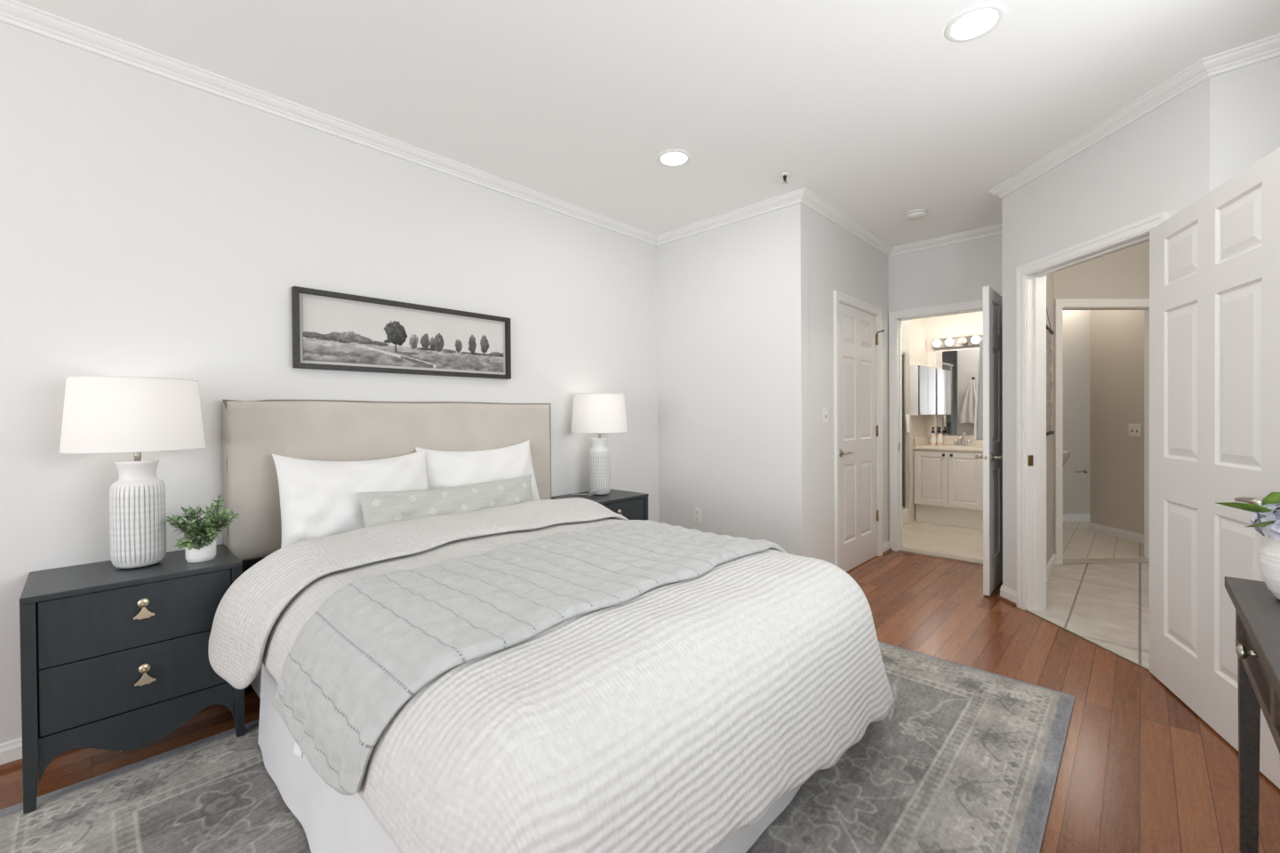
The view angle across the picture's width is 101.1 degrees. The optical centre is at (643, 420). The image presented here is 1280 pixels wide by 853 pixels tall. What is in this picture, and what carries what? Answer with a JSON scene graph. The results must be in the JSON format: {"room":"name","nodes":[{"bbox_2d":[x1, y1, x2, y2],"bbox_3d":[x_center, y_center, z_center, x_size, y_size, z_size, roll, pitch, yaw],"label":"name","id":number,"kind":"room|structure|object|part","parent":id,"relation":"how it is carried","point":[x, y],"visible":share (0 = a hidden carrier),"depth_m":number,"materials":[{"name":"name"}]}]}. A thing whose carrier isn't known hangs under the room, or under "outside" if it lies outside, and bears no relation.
{"room":"bedroom","nodes":[
{"label":"bedroom","id":0,"kind":"room"},
{"bbox_2d":[0,22,658,743],"bbox_3d":[-2.057,-0.121,2.107,0.120,2.655,6.448,0,1,43],"label":"wall","id":1,"kind":"structure","parent":0,"point":[151,225],"depth_m":2.25,"materials":[{"name":"white paint"}]},
{"bbox_2d":[0,737,22,765],"bbox_3d":[-1.407,1.161,1.780,1.276,0.086,6.832,0,1,43],"label":"baseboard","id":2,"kind":"structure","parent":1,"relation":"attached to","point":[10,751],"depth_m":1.84,"materials":[{"name":"white wood"}]},
{"bbox_2d":[0,759,22,772],"bbox_3d":[-1.396,1.195,1.770,1.278,0.018,6.832,0,1,43],"label":"trim","id":3,"kind":"structure","parent":1,"relation":"attached to","point":[18,763],"depth_m":1.83,"materials":[{"name":"brown wood"}]},
{"bbox_2d":[291,286,511,379],"bbox_3d":[-1.235,-0.440,2.864,0.034,0.378,1.152,0,1,43],"label":"framed painting","id":4,"kind":"object","parent":1,"relation":"attached to","point":[332,331],"visible":1,"depth_m":2.78,"materials":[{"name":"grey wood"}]},
{"bbox_2d":[0,0,1279,256],"bbox_3d":[-0.249,-1.427,1.438,3.427,0.060,7.984,0,1,43],"label":"trim","id":5,"kind":"structure","parent":1,"relation":"attached to","point":[12,12],"depth_m":2.56,"materials":[{"name":"white wood"}]},
{"bbox_2d":[0,521,1279,852],"bbox_3d":[1.999,1.207,2.122,6.000,0.076,12.200,0,1,43],"label":"floor","id":6,"kind":"structure","parent":0,"point":[1140,772],"depth_m":2.22,"materials":[{"name":"brown wood"}]},
{"bbox_2d":[0,641,1075,852],"bbox_3d":[-0.091,1.187,1.909,2.352,0.011,3.077,0,1,43],"label":"rug","id":7,"kind":"object","parent":6,"relation":"on","point":[968,759],"visible":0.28,"depth_m":1.67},
{"bbox_2d":[19,544,245,814],"bbox_3d":[-1.842,0.870,1.927,0.423,0.669,0.544,0,1,43],"label":"nightstand","id":8,"kind":"object","parent":7,"relation":"on","point":[114,659],"visible":0.9,"depth_m":1.76,"materials":[{"name":"wood"}]},
{"bbox_3d":[-1.888,0.878,1.618,0.036,0.638,0.032,0,1,43],"label":"leg","id":9,"kind":"part","parent":8,"relation":"part of","materials":[{"name":"wood"}]},
{"bbox_2d":[58,376,206,569],"bbox_3d":[-1.867,0.192,1.941,0.389,0.687,0.389,0,1,17],"label":"table lamp","id":10,"kind":"object","parent":8,"relation":"on","point":[102,414],"visible":1,"depth_m":1.87,"materials":[{"name":"ceramic"}]},
{"bbox_3d":[-1.869,-0.021,1.940,0.386,0.259,0.386,0,1,43],"label":"lamp shade","id":11,"kind":"part","parent":10,"relation":"part of","materials":[{"name":"white fabric"}]},
{"bbox_2d":[134,452,141,461],"bbox_3d":[-1.868,0.096,1.940,0.032,0.121,0.031,0,1,43],"label":"socket","id":12,"kind":"object","parent":10,"relation":"attached to","point":[137,455],"depth_m":1.93,"materials":[{"name":"silver metal"}]},
{"bbox_3d":[-1.710,0.873,1.802,0.020,0.205,0.473,0,1,43],"label":"drawer","id":13,"kind":"part","parent":8,"relation":"part of","materials":[{"name":"wood"}]},
{"bbox_3d":[-1.712,0.662,1.800,0.020,0.208,0.473,0,1,43],"label":"drawer","id":14,"kind":"part","parent":8,"relation":"part of","materials":[{"name":"wood"}]},
{"bbox_3d":[-1.697,0.638,1.786,0.020,0.066,0.054,0,1,43],"label":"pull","id":15,"kind":"part","parent":8,"relation":"part of","materials":[{"name":"beige"}]},
{"bbox_3d":[-1.696,0.862,1.788,0.020,0.066,0.054,0,1,43],"label":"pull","id":16,"kind":"part","parent":8,"relation":"part of","materials":[{"name":"beige"}]},
{"bbox_2d":[161,493,239,562],"bbox_3d":[-1.697,0.409,2.017,0.190,0.249,0.175,-1,1,-7],"label":"potted plant","id":17,"kind":"object","parent":8,"relation":"on","point":[202,548],"visible":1,"depth_m":1.99,"materials":[{"name":"green plant"}]},
{"bbox_3d":[-1.693,0.494,2.012,0.091,0.078,0.091,0,1,43],"label":"pot","id":18,"kind":"part","parent":17,"relation":"part of","materials":[{"name":"white ceramic"}]},
{"bbox_3d":[-1.537,0.871,1.990,0.036,0.638,0.032,0,1,43],"label":"leg","id":19,"kind":"part","parent":8,"relation":"part of","materials":[{"name":"wood"}]},
{"bbox_2d":[222,399,800,852],"bbox_3d":[-0.478,0.545,2.155,2.098,1.293,1.682,0,1,43],"label":"bed","id":20,"kind":"object","parent":7,"relation":"on","point":[332,821],"visible":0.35,"depth_m":2.30,"materials":[{"name":"fabric"}]},
{"bbox_3d":[-1.206,0.880,2.848,0.060,0.585,1.610,0,1,43],"label":"headboard","id":21,"kind":"part","parent":20,"relation":"part of","materials":[{"name":"fabric"}]},
{"bbox_2d":[272,448,429,548],"bbox_3d":[-1.298,0.360,2.434,0.229,0.444,0.679,0,1,43],"label":"bed pillow","id":22,"kind":"object","parent":20,"relation":"on","point":[318,499],"visible":0.6,"depth_m":2.30,"materials":[{"name":"white fabric"}]},
{"bbox_3d":[-1.202,0.248,2.835,0.110,0.690,1.664,0,1,43],"label":"headboard","id":23,"kind":"part","parent":20,"relation":"part of","materials":[{"name":"fabric"}]},
{"bbox_2d":[355,474,533,527],"bbox_3d":[-0.907,0.439,2.596,0.147,0.263,0.920,0,1,41],"label":"lumbar cushion","id":24,"kind":"object","parent":20,"relation":"on","point":[382,508],"visible":0.54,"depth_m":2.51,"materials":[{"name":"grey fabric"}]},
{"bbox_2d":[415,440,539,500],"bbox_3d":[-0.886,0.348,2.937,0.207,0.450,0.707,0,1,45],"label":"bed pillow","id":25,"kind":"object","parent":20,"relation":"on","point":[444,469],"visible":0.4,"depth_m":2.89,"materials":[{"name":"white fabric"}]},
{"bbox_2d":[208,497,895,852],"bbox_3d":[-0.262,0.790,1.923,1.773,0.727,1.921,0,1,43],"label":"duvet","id":26,"kind":"object","parent":20,"relation":"on","point":[673,717],"visible":0.72,"depth_m":1.22,"materials":[{"name":"fabric"}]},
{"bbox_2d":[272,520,787,795],"bbox_3d":[-0.206,0.671,1.886,0.836,0.389,1.773,0,1,43],"label":"throw blanket","id":27,"kind":"object","parent":26,"relation":"on","point":[375,642],"visible":0.97,"depth_m":1.42,"materials":[{"name":"grey fabric"}]},
{"bbox_2d":[551,488,648,520],"bbox_3d":[-0.298,0.843,3.565,0.423,0.669,0.544,0,1,43],"label":"nightstand","id":28,"kind":"object","parent":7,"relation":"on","point":[632,506],"visible":0.19,"depth_m":3.52,"materials":[{"name":"wood"}]},
{"bbox_2d":[570,393,627,495],"bbox_3d":[-0.305,0.165,3.613,0.389,0.687,0.389,-1,1,-8],"label":"table lamp","id":29,"kind":"object","parent":28,"relation":"on","point":[592,413],"visible":1,"depth_m":3.49,"materials":[{"name":"ceramic"}]},
{"bbox_3d":[-0.405,0.486,3.574,0.195,0.048,0.068,0,1,26],"label":"cord","id":30,"kind":"part","parent":29,"relation":"part of","materials":[{"name":"white plastic"}]},
{"bbox_3d":[-0.307,-0.049,3.611,0.386,0.259,0.386,0,1,26],"label":"lamp shade","id":31,"kind":"part","parent":29,"relation":"part of","materials":[{"name":"white fabric"}]},
{"bbox_3d":[-0.167,0.636,3.439,0.020,0.208,0.473,0,1,43],"label":"drawer","id":32,"kind":"part","parent":28,"relation":"part of","materials":[{"name":"wood"}]},
{"bbox_3d":[0.008,0.845,3.629,0.036,0.638,0.032,0,1,43],"label":"leg","id":33,"kind":"part","parent":28,"relation":"part of","materials":[{"name":"wood"}]},
{"bbox_2d":[902,508,908,526],"bbox_3d":[2.486,1.054,5.383,0.085,0.166,1.118,0,1,43],"label":"shower curb","id":34,"kind":"object","parent":6,"relation":"on","point":[905,512],"visible":0.24,"depth_m":5.67,"materials":[{"name":"white ceramic"}]},
{"bbox_2d":[913,449,983,529],"bbox_3d":[3.558,0.723,5.649,1.070,0.805,0.569,0,1,43],"label":"bathroom vanity","id":35,"kind":"object","parent":6,"relation":"on","point":[948,484],"visible":0.6,"depth_m":5.61,"materials":[{"name":"beige laminate"}]},
{"bbox_3d":[3.115,0.628,5.720,0.328,0.580,0.017,0,1,43],"label":"door","id":36,"kind":"part","parent":35,"relation":"part of","materials":[{"name":"beige laminate"}]},
{"bbox_2d":[913,435,983,452],"bbox_3d":[3.562,0.253,5.651,1.078,0.135,0.553,0,1,43],"label":"countertop","id":37,"kind":"structure","parent":35,"relation":"on","point":[922,443],"depth_m":5.86,"materials":[{"name":"beige stone"}]},
{"bbox_2d":[929,427,935,445],"bbox_3d":[3.338,0.180,6.078,0.062,0.204,0.062,0,1,-2],"label":"soap bottle","id":38,"kind":"object","parent":37,"relation":"on","point":[932,437],"visible":1,"depth_m":6.06,"materials":[{"name":"beige plastic"}]},
{"bbox_2d":[936,427,943,445],"bbox_3d":[3.390,0.180,6.029,0.062,0.204,0.062,0,1,-2],"label":"soap bottle","id":39,"kind":"object","parent":37,"relation":"on","point":[940,437],"visible":1,"depth_m":6.01,"materials":[{"name":"beige plastic"}]},
{"bbox_2d":[952,433,971,446],"bbox_3d":[3.548,0.215,5.886,0.177,0.135,0.156,0,1,43],"label":"bathroom faucet","id":40,"kind":"object","parent":37,"relation":"on","point":[961,437],"visible":1,"depth_m":5.91,"materials":[{"name":"silver metal"}]},
{"bbox_3d":[3.543,0.219,5.880,0.028,0.096,0.140,0,1,43],"label":"spout","id":41,"kind":"part","parent":40,"relation":"part of","materials":[{"name":"silver metal"}]},
{"bbox_3d":[3.358,0.628,5.490,0.332,0.580,0.017,0,1,43],"label":"door","id":42,"kind":"part","parent":35,"relation":"part of","materials":[{"name":"beige laminate"}]},
{"bbox_2d":[1062,450,1071,526],"bbox_3d":[4.376,0.666,5.654,0.360,0.905,0.274,0,1,-2],"label":"pedestal sink","id":43,"kind":"object","parent":6,"relation":"on","point":[1066,454],"visible":0.11,"depth_m":5.54,"materials":[{"name":"white ceramic"}]},
{"bbox_2d":[1062,450,1071,467],"bbox_3d":[4.374,0.437,5.652,0.360,0.215,0.274,0,1,-2],"label":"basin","id":44,"kind":"object","parent":43,"relation":"in","point":[1066,454],"depth_m":5.54,"materials":[{"name":"white ceramic"}]},
{"bbox_2d":[1063,557,1149,564],"bbox_3d":[3.723,1.136,4.260,0.790,0.012,0.110,0,1,-2],"label":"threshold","id":45,"kind":"structure","parent":6,"relation":"on","point":[1137,560],"depth_m":4.24,"materials":[{"name":"beige stone"}]},
{"bbox_2d":[1224,576,1279,852],"bbox_3d":[1.283,0.801,0.866,0.370,0.778,1.060,0,1,43],"label":"console table","id":46,"kind":"object","parent":6,"relation":"on","point":[1257,609],"visible":1,"depth_m":1.26,"materials":[{"name":"black wood"}]},
{"bbox_3d":[1.333,0.513,1.161,0.037,0.030,0.032,0,1,43],"label":"knob","id":47,"kind":"part","parent":46,"relation":"part of","materials":[{"name":"metal"}]},
{"bbox_2d":[1216,492,1279,599],"bbox_3d":[1.498,0.259,1.149,0.277,0.296,0.252,-1,1,-18],"label":"flower vase","id":48,"kind":"object","parent":46,"relation":"on","point":[1268,508],"visible":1,"depth_m":1.18,"materials":[{"name":"white ceramic"}]},
{"bbox_3d":[1.518,0.881,1.321,0.036,0.606,0.036,0,1,43],"label":"leg","id":49,"kind":"part","parent":46,"relation":"part of","materials":[{"name":"black wood"}]},
{"bbox_3d":[1.354,0.511,1.141,0.023,0.082,0.459,0,1,43],"label":"drawer","id":50,"kind":"part","parent":46,"relation":"part of","materials":[{"name":"black wood"}]},
{"bbox_2d":[16,0,1279,247],"bbox_3d":[1.545,-1.529,2.367,7.400,0.100,12.800,0,1,43],"label":"ceiling","id":51,"kind":"structure","parent":0,"point":[868,107],"depth_m":2.26,"materials":[{"name":"white paint"}]},
{"bbox_2d":[656,149,691,167],"bbox_3d":[0.168,-1.470,2.957,0.196,0.006,0.196,0,1,43],"label":"recessed light","id":52,"kind":"object","parent":51,"relation":"in","point":[672,157],"visible":1,"depth_m":2.94,"materials":[{"name":"white plastic"}]},
{"bbox_2d":[779,171,790,184],"bbox_3d":[0.846,-1.453,3.164,0.060,0.054,0.060,0,1,43],"label":"sprinkler","id":53,"kind":"object","parent":51,"relation":"attached to","point":[785,174],"visible":1,"depth_m":3.15,"materials":[{"name":"white metal"}]},
{"bbox_2d":[905,208,927,220],"bbox_3d":[1.956,-1.475,3.780,0.140,0.038,0.140,0,1,43],"label":"smoke detector","id":54,"kind":"object","parent":51,"relation":"attached to","point":[915,214],"visible":1,"depth_m":3.74,"materials":[{"name":"white plastic"}]},
{"bbox_2d":[944,2,1006,42],"bbox_3d":[1.223,-1.469,1.951,0.196,0.006,0.196,0,1,43],"label":"recessed light","id":55,"kind":"object","parent":51,"relation":"in","point":[974,22],"visible":1,"depth_m":1.94,"materials":[{"name":"white"}]},
{"bbox_2d":[656,202,810,557],"bbox_3d":[0.616,-0.159,3.935,1.262,2.655,0.120,0,1,43],"label":"wall","id":56,"kind":"structure","parent":0,"point":[733,336],"depth_m":3.79,"materials":[{"name":"white paint"}]},
{"bbox_2d":[693,507,701,523],"bbox_3d":[0.409,0.734,4.056,0.072,0.115,0.008,0,1,43],"label":"wall outlet","id":57,"kind":"object","parent":56,"relation":"attached to","point":[697,512],"visible":1,"depth_m":4.05,"materials":[{"name":"white plastic"}]},
{"bbox_2d":[808,208,889,565],"bbox_3d":[1.599,-0.168,4.146,0.120,2.655,1.538,0,1,43],"label":"wall","id":58,"kind":"structure","parent":0,"point":[840,261],"depth_m":3.75,"materials":[{"name":"white paint"}]},
{"bbox_2d":[823,407,828,423],"bbox_3d":[1.285,-0.039,3.715,0.014,0.115,0.072,0,1,43],"label":"light switch","id":59,"kind":"object","parent":58,"relation":"attached to","point":[825,409],"visible":1,"depth_m":3.71,"materials":[{"name":"white plastic"}]},
{"bbox_2d":[833,290,882,567],"bbox_3d":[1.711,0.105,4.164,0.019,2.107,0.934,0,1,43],"label":"trim","id":60,"kind":"structure","parent":58,"relation":"attached to","point":[838,296],"depth_m":3.92,"materials":[{"name":"white wood"}]},
{"bbox_2d":[839,303,883,572],"bbox_3d":[1.716,0.135,4.166,0.105,2.030,0.809,0,1,43],"label":"door","id":61,"kind":"structure","parent":58,"relation":"in","point":[858,334],"depth_m":4.16,"materials":[{"name":"white wood"}]},
{"bbox_3d":[1.516,0.242,3.935,0.061,0.062,0.142,0,1,43],"label":"lever","id":62,"kind":"part","parent":61,"relation":"part of","materials":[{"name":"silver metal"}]},
{"bbox_2d":[882,540,890,552],"bbox_3d":[2.106,1.109,4.587,0.014,0.086,0.194,0,1,43],"label":"baseboard","id":63,"kind":"structure","parent":58,"relation":"attached to","point":[886,546],"depth_m":4.58,"materials":[{"name":"white wood"}]},
{"bbox_2d":[882,548,892,555],"bbox_3d":[2.117,1.143,4.577,0.016,0.018,0.194,0,1,43],"label":"trim","id":64,"kind":"structure","parent":58,"relation":"attached to","point":[890,549],"depth_m":4.56,"materials":[{"name":"brown wood"}]},
{"bbox_2d":[901,318,927,523],"bbox_3d":[3.089,-0.197,6.018,0.100,2.655,0.660,0,1,43],"label":"wall","id":65,"kind":"structure","parent":0,"point":[914,332],"depth_m":5.79,"materials":[{"name":"beige paint"}]},
{"bbox_2d":[901,352,905,509],"bbox_3d":[2.599,0.114,5.505,0.032,1.710,0.734,0,1,43],"label":"shower door frame","id":66,"kind":"object","parent":65,"relation":"attached to","point":[902,353],"visible":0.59,"depth_m":5.75,"materials":[{"name":"silver metal"}]},
{"bbox_3d":[2.596,0.117,5.503,0.006,1.655,0.686,0,1,43],"label":"glass pane","id":67,"kind":"part","parent":66,"relation":"part of","materials":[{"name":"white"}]},
{"bbox_2d":[904,414,909,433],"bbox_3d":[2.841,0.040,5.679,0.032,0.209,0.100,0,1,43],"label":"hand towel","id":68,"kind":"object","parent":65,"relation":"hanging from","point":[907,416],"visible":1,"depth_m":5.66,"materials":[{"name":"white fabric"}]},
{"bbox_2d":[910,364,935,415],"bbox_3d":[3.147,-0.334,5.933,0.097,0.550,0.610,0,1,43],"label":"medicine cabinet","id":69,"kind":"object","parent":65,"relation":"attached to","point":[922,377],"visible":1,"depth_m":5.75,"materials":[{"name":"white"}]},
{"bbox_3d":[3.071,-0.332,5.794,0.017,0.546,0.296,0,1,43],"label":"mirror door","id":70,"kind":"part","parent":69,"relation":"part of","materials":[{"name":"silver metal"}]},
{"bbox_3d":[3.281,-0.336,6.016,0.017,0.546,0.296,0,1,43],"label":"mirror door","id":71,"kind":"part","parent":69,"relation":"part of","materials":[{"name":"silver metal"}]},
{"bbox_2d":[888,233,1002,514],"bbox_3d":[2.453,-0.178,4.476,1.270,2.655,0.115,0,1,43],"label":"wall","id":72,"kind":"structure","parent":0,"point":[955,273],"depth_m":4.34,"materials":[{"name":"white paint"}]},
{"bbox_2d":[888,299,982,551],"bbox_3d":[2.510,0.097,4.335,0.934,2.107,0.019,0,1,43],"label":"trim","id":73,"kind":"structure","parent":72,"relation":"attached to","point":[893,316],"depth_m":4.62,"materials":[{"name":"white wood"}]},
{"bbox_2d":[897,547,983,565],"bbox_3d":[2.566,1.144,4.396,0.802,0.012,0.115,0,1,43],"label":"trim","id":74,"kind":"structure","parent":72,"relation":"attached to","point":[903,549],"depth_m":4.42,"materials":[{"name":"beige stone"}]},
{"bbox_2d":[927,311,983,436],"bbox_3d":[3.384,-0.201,6.214,2.400,2.655,0.030,0,1,43],"label":"wall","id":75,"kind":"structure","parent":0,"point":[965,324],"depth_m":6.06,"materials":[{"name":"beige paint"}]},
{"bbox_2d":[914,435,983,446],"bbox_3d":[3.570,0.235,5.660,1.078,0.100,0.528,0,1,43],"label":"backsplash","id":76,"kind":"structure","parent":75,"relation":"attached to","point":[920,441],"depth_m":5.99,"materials":[{"name":"beige stone"}]},
{"bbox_2d":[935,347,979,435],"bbox_3d":[3.768,-0.320,5.818,0.988,0.975,0.015,0,1,43],"label":"wall mirror","id":77,"kind":"object","parent":75,"relation":"attached to","point":[956,370],"visible":0.5,"depth_m":6.01,"materials":[{"name":"silver metal"}]},
{"bbox_2d":[932,335,983,349],"bbox_3d":[3.638,-0.885,5.838,0.795,0.113,0.151,0,1,43],"label":"vanity light bar","id":78,"kind":"object","parent":75,"relation":"attached to","point":[970,340],"visible":0.66,"depth_m":5.93,"materials":[{"name":"grey"}]},
{"bbox_3d":[3.367,-0.887,6.050,0.087,0.088,0.088,0,1,43],"label":"globe bulb","id":79,"kind":"part","parent":78,"relation":"part of","materials":[{"name":"white glass"}]},
{"bbox_3d":[3.460,-0.887,5.962,0.087,0.088,0.088,0,1,43],"label":"globe bulb","id":80,"kind":"part","parent":78,"relation":"part of","materials":[{"name":"white glass"}]},
{"bbox_3d":[3.553,-0.887,5.874,0.087,0.088,0.088,0,1,43],"label":"globe bulb","id":81,"kind":"part","parent":78,"relation":"part of","materials":[{"name":"beige glass"}]},
{"bbox_3d":[3.646,-0.886,5.787,0.087,0.088,0.088,0,1,43],"label":"globe bulb","id":82,"kind":"part","parent":78,"relation":"part of","materials":[{"name":"white glass"}]},
{"bbox_2d":[1046,272,1054,565],"bbox_3d":[2.823,-0.173,3.703,0.039,2.655,1.285,0,1,43],"label":"wall","id":83,"kind":"structure","parent":0,"point":[1049,277],"depth_m":3.95,"materials":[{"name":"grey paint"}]},
{"bbox_3d":[2.841,0.094,3.714,0.028,0.028,0.600,0,1,43],"label":"rod","id":84,"kind":"part","parent":83,"relation":"part of","materials":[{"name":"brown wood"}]},
{"bbox_3d":[2.835,-0.651,3.707,0.028,0.028,0.600,0,1,43],"label":"rod","id":85,"kind":"part","parent":83,"relation":"part of","materials":[{"name":"metal"}]},
{"bbox_2d":[1046,553,1057,581],"bbox_3d":[2.852,1.111,3.738,0.025,0.086,1.245,0,1,43],"label":"baseboard","id":86,"kind":"structure","parent":83,"relation":"attached to","point":[1053,561],"depth_m":3.99,"materials":[{"name":"white wood"}]},
{"bbox_2d":[1053,240,1149,553],"bbox_3d":[4.050,-0.188,4.257,1.605,2.655,0.100,0,1,-2],"label":"wall","id":87,"kind":"structure","parent":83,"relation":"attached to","point":[1123,274],"depth_m":4.19,"materials":[{"name":"beige paint"}]},
{"bbox_2d":[1054,298,1149,565],"bbox_3d":[3.717,0.089,4.190,0.914,2.107,0.019,0,1,-2],"label":"trim","id":88,"kind":"structure","parent":83,"relation":"attached to","point":[1059,304],"depth_m":4.17,"materials":[{"name":"white wood"}]},
{"bbox_2d":[1062,307,1149,559],"bbox_3d":[3.715,0.120,4.250,0.790,2.045,0.102,0,1,-2],"label":"trim","id":89,"kind":"structure","parent":83,"relation":"attached to","point":[1147,309],"depth_m":4.29,"materials":[{"name":"white wood"}]},
{"bbox_2d":[1144,310,1144,557],"bbox_3d":[3.713,0.088,4.309,0.914,2.107,0.019,0,1,-2],"label":"trim","id":90,"kind":"structure","parent":83,"relation":"attached to","point":[1144,310],"depth_m":4.32,"materials":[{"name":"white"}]},
{"bbox_2d":[1062,310,1090,514],"bbox_3d":[4.990,-0.210,5.856,2.263,2.655,0.100,0,1,-2],"label":"wall","id":91,"kind":"structure","parent":0,"point":[1076,324],"depth_m":5.80,"materials":[{"name":"beige paint"}]},
{"bbox_2d":[1063,513,1090,521],"bbox_3d":[4.980,1.075,5.810,2.164,0.086,0.014,0,1,-2],"label":"baseboard","id":92,"kind":"structure","parent":91,"relation":"attached to","point":[1078,517],"depth_m":5.80,"materials":[{"name":"white wood"}]},
{"bbox_2d":[1001,78,1209,591],"bbox_3d":[2.397,-0.162,2.807,0.110,2.655,1.216,0,1,-2],"label":"wall","id":93,"kind":"structure","parent":0,"point":[1158,163],"depth_m":2.73,"materials":[{"name":"white paint"}]},
{"bbox_2d":[975,285,1002,596],"bbox_3d":[2.517,0.131,3.746,0.157,2.030,0.823,0,1,43],"label":"door","id":94,"kind":"structure","parent":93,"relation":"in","point":[992,301],"depth_m":3.54,"materials":[{"name":"white wood"}]},
{"bbox_3d":[2.280,0.244,3.563,0.061,0.062,0.142,0,1,43],"label":"lever","id":95,"kind":"part","parent":94,"relation":"part of","materials":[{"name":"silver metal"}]},
{"bbox_3d":[2.244,0.246,3.454,0.025,0.100,0.002,0,1,43],"label":"latch plate","id":96,"kind":"part","parent":94,"relation":"part of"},
{"bbox_3d":[2.350,0.244,3.498,0.061,0.062,0.142,0,1,43],"label":"lever","id":97,"kind":"part","parent":94,"relation":"part of","materials":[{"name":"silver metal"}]},
{"bbox_2d":[997,593,1015,607],"bbox_3d":[2.546,1.147,3.672,0.108,0.018,0.908,0,1,37],"label":"trim","id":98,"kind":"structure","parent":93,"relation":"attached to","point":[999,597],"depth_m":3.36,"materials":[{"name":"brown wood"}]},
{"bbox_2d":[1027,455,1033,465],"bbox_3d":[2.354,0.245,3.205,0.032,0.065,0.002,0,1,-2],"label":"strike plate","id":99,"kind":"object","parent":93,"relation":"attached to","point":[1030,458],"visible":1,"depth_m":3.20,"materials":[{"name":"gold metal"}]},
{"bbox_2d":[1045,275,1046,610],"bbox_3d":[2.463,0.110,2.823,0.019,2.109,0.906,0,1,-2],"label":"trim","id":100,"kind":"structure","parent":93,"relation":"attached to","point":[1045,276],"depth_m":3.21,"materials":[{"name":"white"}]},
{"bbox_2d":[1024,609,1149,671],"bbox_3d":[2.345,1.163,2.829,0.009,0.007,0.778,0,1,-2],"label":"trim","id":101,"kind":"structure","parent":93,"relation":"attached to","point":[1047,620],"depth_m":2.76,"materials":[{"name":"brown wood"}]},
{"bbox_2d":[1026,232,1149,610],"bbox_3d":[2.399,0.143,2.821,0.112,2.045,0.778,0,1,-2],"label":"trim","id":102,"kind":"structure","parent":93,"relation":"attached to","point":[1036,282],"depth_m":3.20,"materials":[{"name":"white wood"}]},
{"bbox_2d":[1029,609,1149,669],"bbox_3d":[2.401,1.164,2.830,0.103,0.006,0.770,0,1,-2],"label":"trim","id":103,"kind":"structure","parent":93,"relation":"attached to","point":[1141,660],"depth_m":2.80,"materials":[{"name":"tile"}]},
{"bbox_2d":[1016,210,1168,610],"bbox_3d":[2.335,0.111,2.819,0.019,2.109,0.906,0,1,-2],"label":"trim","id":104,"kind":"structure","parent":93,"relation":"attached to","point":[1144,226],"depth_m":3.22,"materials":[{"name":"white wood"}]},
{"bbox_2d":[1149,147,1279,789],"bbox_3d":[2.154,0.149,2.031,0.097,2.030,0.882,0,1,23],"label":"door","id":105,"kind":"structure","parent":93,"relation":"in","point":[1214,264],"depth_m":1.99,"materials":[{"name":"white wood"}]},
{"bbox_3d":[1.998,0.264,1.714,0.061,0.062,0.142,0,1,23],"label":"lever","id":106,"kind":"part","parent":105,"relation":"part of","materials":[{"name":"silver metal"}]},
{"bbox_2d":[1090,310,1143,535],"bbox_3d":[4.628,-0.195,4.571,0.120,2.655,1.584,0,1,-2],"label":"wall","id":107,"kind":"structure","parent":0,"point":[1116,336],"depth_m":5.07,"materials":[{"name":"beige paint"}]},
{"bbox_2d":[1075,470,1088,473],"bbox_3d":[4.491,0.526,5.397,0.102,0.035,0.038,0,1,7],"label":"paper holder","id":108,"kind":"object","parent":107,"relation":"attached to","point":[1084,471],"visible":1,"depth_m":5.39,"materials":[{"name":"silver metal"}]},
{"bbox_2d":[1128,424,1141,436],"bbox_3d":[4.553,0.090,4.888,0.014,0.118,0.118,0,1,-2],"label":"light switch","id":109,"kind":"object","parent":107,"relation":"attached to","point":[1134,429],"visible":1,"depth_m":4.88,"materials":[{"name":"white plastic"}]},
{"bbox_2d":[1209,56,1279,191],"bbox_3d":[2.560,-0.157,2.092,0.435,2.655,0.120,0,1,43],"label":"wall","id":110,"kind":"structure","parent":0,"point":[1244,102],"depth_m":2.13,"materials":[{"name":"white paint"}]},
{"bbox_3d":[2.791,-0.174,3.803,0.145,2.655,1.202,0,1,43],"label":"wall","id":111,"kind":"structure","parent":0,"visible":0},
{"bbox_2d":[1000,584,1015,603],"bbox_3d":[2.561,1.113,3.666,0.103,0.086,0.896,0,1,37],"label":"baseboard","id":112,"kind":"structure","parent":111,"relation":"attached to","point":[1006,593],"depth_m":3.36,"materials":[{"name":"white wood"}]},
{"bbox_3d":[2.415,-0.583,3.706,0.055,0.035,0.036,0,1,43],"label":"towel hook","id":113,"kind":"object","parent":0,"visible":0},
{"bbox_2d":[974,340,983,440],"bbox_3d":[2.398,-0.209,3.728,0.063,0.709,0.360,0,1,43],"label":"bath towel","id":114,"kind":"object","parent":113,"relation":"hanging from","point":[979,402],"visible":0.63,"depth_m":3.64,"materials":[{"name":"white fabric"}]}
]}

